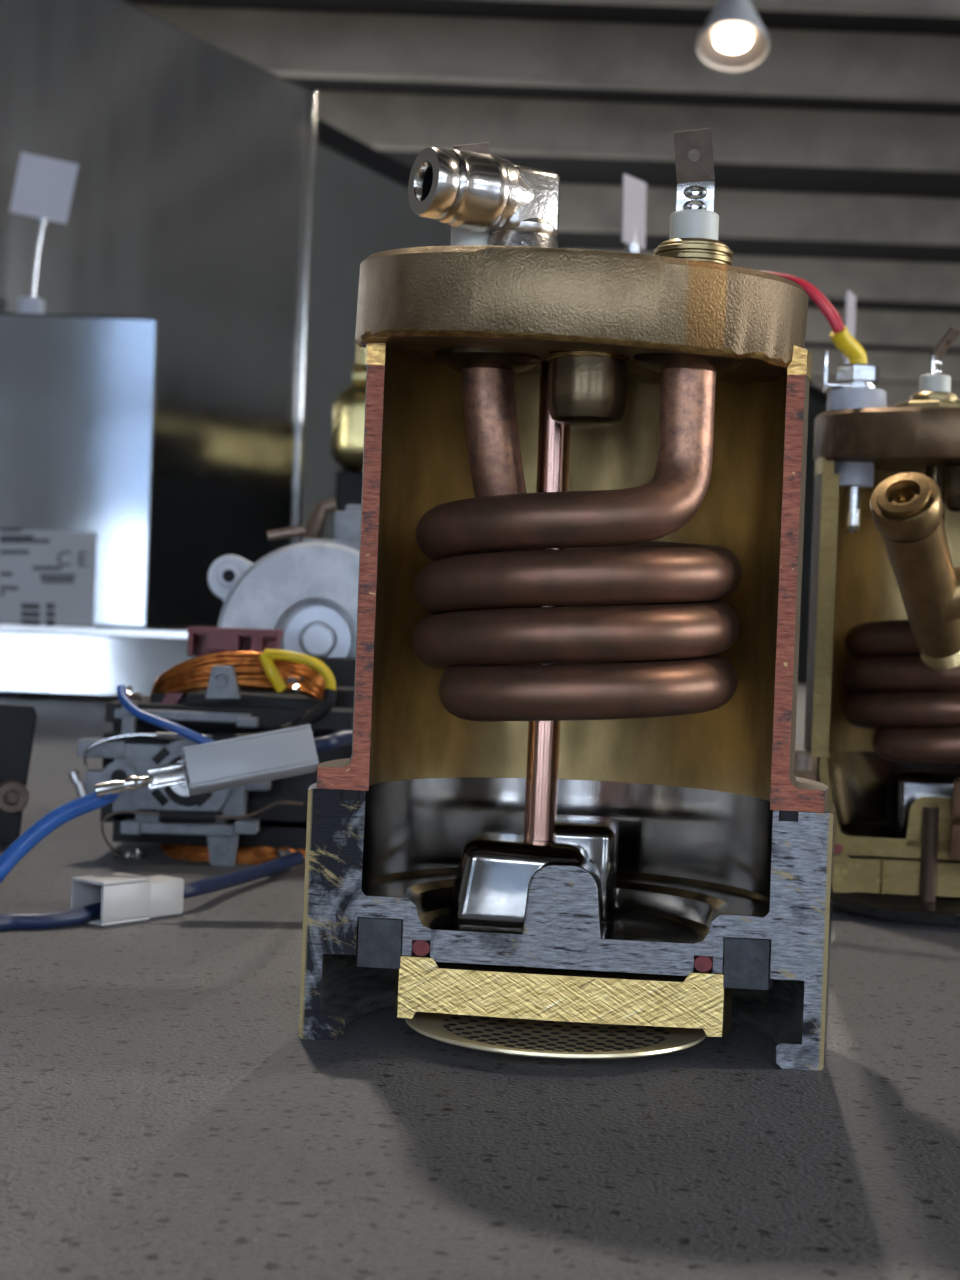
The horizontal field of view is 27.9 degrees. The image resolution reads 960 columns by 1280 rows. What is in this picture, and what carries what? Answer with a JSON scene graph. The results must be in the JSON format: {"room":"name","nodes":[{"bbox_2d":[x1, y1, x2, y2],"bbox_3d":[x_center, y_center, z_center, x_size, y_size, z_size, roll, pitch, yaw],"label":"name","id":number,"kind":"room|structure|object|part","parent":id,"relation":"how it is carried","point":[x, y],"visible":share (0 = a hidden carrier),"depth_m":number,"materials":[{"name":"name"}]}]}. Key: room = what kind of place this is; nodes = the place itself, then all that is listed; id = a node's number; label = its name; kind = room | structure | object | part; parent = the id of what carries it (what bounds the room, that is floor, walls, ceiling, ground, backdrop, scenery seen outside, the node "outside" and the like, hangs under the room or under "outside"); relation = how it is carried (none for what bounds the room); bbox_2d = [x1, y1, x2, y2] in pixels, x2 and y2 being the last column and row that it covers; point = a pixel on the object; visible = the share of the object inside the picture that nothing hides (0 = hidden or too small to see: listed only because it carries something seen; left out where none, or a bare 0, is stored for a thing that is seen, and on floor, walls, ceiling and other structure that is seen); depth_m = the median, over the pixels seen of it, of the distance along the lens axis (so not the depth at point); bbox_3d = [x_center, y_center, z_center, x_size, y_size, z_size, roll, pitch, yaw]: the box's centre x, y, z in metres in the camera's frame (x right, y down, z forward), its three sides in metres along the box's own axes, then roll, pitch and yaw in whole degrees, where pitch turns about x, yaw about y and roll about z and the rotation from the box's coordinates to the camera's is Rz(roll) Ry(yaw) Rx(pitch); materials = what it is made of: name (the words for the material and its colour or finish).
{"room":"workspace","nodes":[
{"label":"workspace","id":0,"kind":"room"},
{"bbox_2d":[124,0,959,406],"bbox_3d":[1.589,-2.299,7.982,15.000,0.388,24.000,2,0,0],"label":"ceiling","id":1,"kind":"structure","parent":0,"point":[836,154],"depth_m":8.54,"materials":[{"name":"paint"}]},
{"bbox_2d":[697,0,768,70],"bbox_3d":[0.545,-1.774,3.989,0.145,1.157,0.144,2,1,-44],"label":"pendant lamp","id":2,"kind":"object","parent":1,"relation":"hanging from","point":[733,37],"visible":1,"depth_m":3.99,"materials":[{"name":"grey metal"}]},
{"bbox_3d":[0.524,-1.244,3.997,0.074,0.035,0.069,2,0,0],"label":"bulb","id":3,"kind":"part","parent":2,"relation":"part of","materials":[{"name":"white glass"}]},
{"bbox_2d":[300,141,826,683],"bbox_3d":[1.406,-0.270,10.466,0.090,2.430,15.376,2,0,24],"label":"wall partition","id":4,"kind":"structure","parent":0,"point":[358,212],"depth_m":6.04,"materials":[{"name":"grey paint"}]},
{"bbox_2d":[315,117,827,403],"bbox_3d":[1.456,-1.504,10.455,0.135,0.060,15.396,2,0,24],"label":"trim","id":5,"kind":"structure","parent":4,"relation":"attached to","point":[326,134],"depth_m":6.11,"materials":[{"name":"black paint"}]},
{"bbox_3d":[1.462,1.017,8.008,15.000,0.100,24.000,2,0,0],"label":"floor","id":6,"kind":"structure","parent":0,"visible":0},
{"bbox_2d":[0,684,959,1279],"bbox_3d":[-0.020,0.512,1.379,5.200,0.900,3.250,2,0,0],"label":"countertop","id":7,"kind":"structure","parent":6,"relation":"on","point":[166,1113],"depth_m":0.28,"materials":[{"name":"grey stone"}]},
{"bbox_2d":[0,704,36,844],"bbox_3d":[-0.156,0.041,0.603,0.040,0.044,0.034,2,0,0],"label":"housing","id":8,"kind":"object","parent":7,"relation":"on","point":[17,722],"visible":0.96,"depth_m":0.59,"materials":[{"name":"black plastic"}]},
{"bbox_2d":[0,312,197,697],"bbox_3d":[-0.288,-0.105,1.597,0.248,0.309,0.124,2,0,0],"label":"metal box","id":9,"kind":"object","parent":7,"relation":"on","point":[77,392],"visible":0.91,"depth_m":1.55,"materials":[{"name":"brushed stainless steel"},{"name":"grey paper"},{"name":"black plastic"}]},
{"bbox_2d":[9,152,77,313],"bbox_3d":[-0.360,-0.331,1.588,0.054,0.137,0.018,2,0,0],"label":"card holder","id":10,"kind":"object","parent":9,"relation":"on","point":[44,186],"visible":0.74,"depth_m":1.58,"materials":[{"name":"grey plastic"}]},
{"bbox_3d":[-0.363,-0.313,1.586,0.012,0.097,0.007,2,0,0],"label":"stem","id":11,"kind":"part","parent":10,"relation":"part of","materials":[{"name":"metal"}]},
{"bbox_3d":[-0.337,-0.137,1.604,0.147,0.249,0.110,2,0,0],"label":"panel","id":12,"kind":"part","parent":9,"relation":"part of","materials":[{"name":"silver metal"}]},
{"bbox_2d":[0,633,197,695],"bbox_3d":[-0.296,0.020,1.572,0.239,0.046,0.066,2,0,0],"label":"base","id":13,"kind":"object","parent":9,"relation":"on","point":[31,664],"depth_m":1.55,"materials":[{"name":"silver metal"}]},
{"bbox_2d":[0,852,303,930],"bbox_3d":[-0.082,0.061,0.474,0.024,0.010,0.175,2,1,27],"label":"lead","id":14,"kind":"object","parent":7,"relation":"on","point":[110,898],"visible":1,"depth_m":0.45,"materials":[{"name":"blue plastic"}]},
{"bbox_2d":[0,0,315,628],"bbox_3d":[-0.559,-0.272,1.730,0.423,0.619,0.831,2,1,27],"label":"wall panel","id":15,"kind":"object","parent":7,"relation":"on","point":[190,211],"visible":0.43,"depth_m":1.81,"materials":[{"name":"grey metal"}]},
{"bbox_2d":[0,724,352,883],"bbox_3d":[-0.096,0.044,0.515,0.137,0.052,0.123,2,0,0],"label":"lead","id":16,"kind":"object","parent":7,"relation":"on","point":[287,752],"visible":0.88,"depth_m":0.47,"materials":[{"name":"grey plastic"}]},
{"bbox_2d":[68,498,360,865],"bbox_3d":[-0.070,0.009,0.617,0.097,0.117,0.136,2,0,0],"label":"motor","id":17,"kind":"object","parent":7,"relation":"on","point":[280,653],"visible":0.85,"depth_m":0.57,"materials":[{"name":"metal"}]},
{"bbox_3d":[-0.089,0.042,0.565,0.056,0.024,0.010,2,0,0],"label":"brush plate","id":18,"kind":"part","parent":17,"relation":"part of","materials":[{"name":"grey plastic"}]},
{"bbox_3d":[-0.054,0.016,0.623,0.043,0.021,0.065,2,0,0],"label":"gearbox plate","id":19,"kind":"part","parent":17,"relation":"part of","materials":[{"name":"black"}]},
{"bbox_2d":[332,345,365,510],"bbox_3d":[0.008,-0.105,1.959,0.286,0.325,0.520,2,0,0],"label":"tank","id":20,"kind":"object","parent":7,"relation":"on","point":[349,405],"visible":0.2,"depth_m":1.71,"materials":[{"name":"gold metal"}]},
{"bbox_2d":[299,128,835,1070],"bbox_3d":[0.018,-0.008,0.346,0.092,0.158,0.079,2,0,6],"label":"boiler","id":21,"kind":"object","parent":7,"relation":"on","point":[568,790],"visible":1,"depth_m":0.33,"materials":[{"name":"gold metal"}]},
{"bbox_3d":[-0.007,-0.079,0.334,0.004,0.007,0.007,2,1,-30],"label":"tube seat","id":22,"kind":"part","parent":21,"relation":"part of","materials":[{"name":"black plastic"}]},
{"bbox_3d":[0.012,-0.008,0.346,0.006,0.088,0.006,2,0,6],"label":"dip rod","id":23,"kind":"part","parent":21,"relation":"part of","materials":[{"name":"metal"}]},
{"bbox_3d":[0.018,-0.057,0.343,0.079,0.020,0.072,2,0,6],"label":"flange lid","id":24,"kind":"part","parent":21,"relation":"part of","materials":[{"name":"gold metal"}]},
{"bbox_2d":[621,174,645,253],"bbox_3d":[0.067,-0.073,0.899,0.018,0.284,0.025,2,0,0],"label":"card holder","id":25,"kind":"object","parent":7,"relation":"on","point":[633,231],"visible":0.34,"depth_m":0.90,"materials":[{"name":"grey plastic"}]},
{"bbox_3d":[0.067,-0.063,0.900,0.007,0.260,0.007,2,1,-45],"label":"stem","id":26,"kind":"part","parent":25,"relation":"part of","materials":[{"name":"metal"}]},
{"bbox_2d":[842,290,855,363],"bbox_3d":[0.187,-0.054,1.001,0.018,0.252,0.020,2,0,0],"label":"card holder","id":27,"kind":"object","parent":7,"relation":"on","point":[850,305],"visible":0.08,"depth_m":1.00,"materials":[{"name":"grey plastic"}]},
{"bbox_3d":[0.187,-0.044,1.000,0.007,0.229,0.007,2,1,-45],"label":"stem","id":28,"kind":"part","parent":27,"relation":"part of","materials":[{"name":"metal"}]},
{"bbox_2d":[767,272,959,927],"bbox_3d":[0.119,-0.013,0.517,0.112,0.173,0.137,2,0,-22],"label":"boiler","id":29,"kind":"object","parent":7,"relation":"on","point":[882,731],"visible":0.91,"depth_m":0.52,"materials":[{"name":"gold metal"}]},
{"bbox_3d":[0.131,-0.054,0.527,0.079,0.015,0.072,2,0,6],"label":"flange lid","id":30,"kind":"part","parent":29,"relation":"part of","materials":[{"name":"gold metal"}]},
{"bbox_2d":[817,751,959,859],"bbox_3d":[0.128,0.046,0.537,0.073,0.026,0.047,2,0,6],"label":"cup","id":31,"kind":"object","parent":29,"relation":"on","point":[887,807],"depth_m":0.53,"materials":[{"name":"gold"}]},
{"bbox_3d":[0.126,0.071,0.524,0.076,0.005,0.076,2,0,6],"label":"drip dish","id":32,"kind":"part","parent":29,"relation":"part of","materials":[{"name":"grey metal"}]},
{"bbox_3d":[0.124,-0.008,0.530,0.006,0.083,0.006,2,0,6],"label":"dip rod","id":33,"kind":"part","parent":29,"relation":"part of","materials":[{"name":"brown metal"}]},
{"bbox_2d":[920,651,959,669],"bbox_3d":[0.115,0.001,0.478,0.013,0.013,0.012,2,0,6],"label":"outlet","id":34,"kind":"object","parent":29,"relation":"attached to","point":[940,660],"depth_m":0.47,"materials":[{"name":"gold metal"}]}
]}

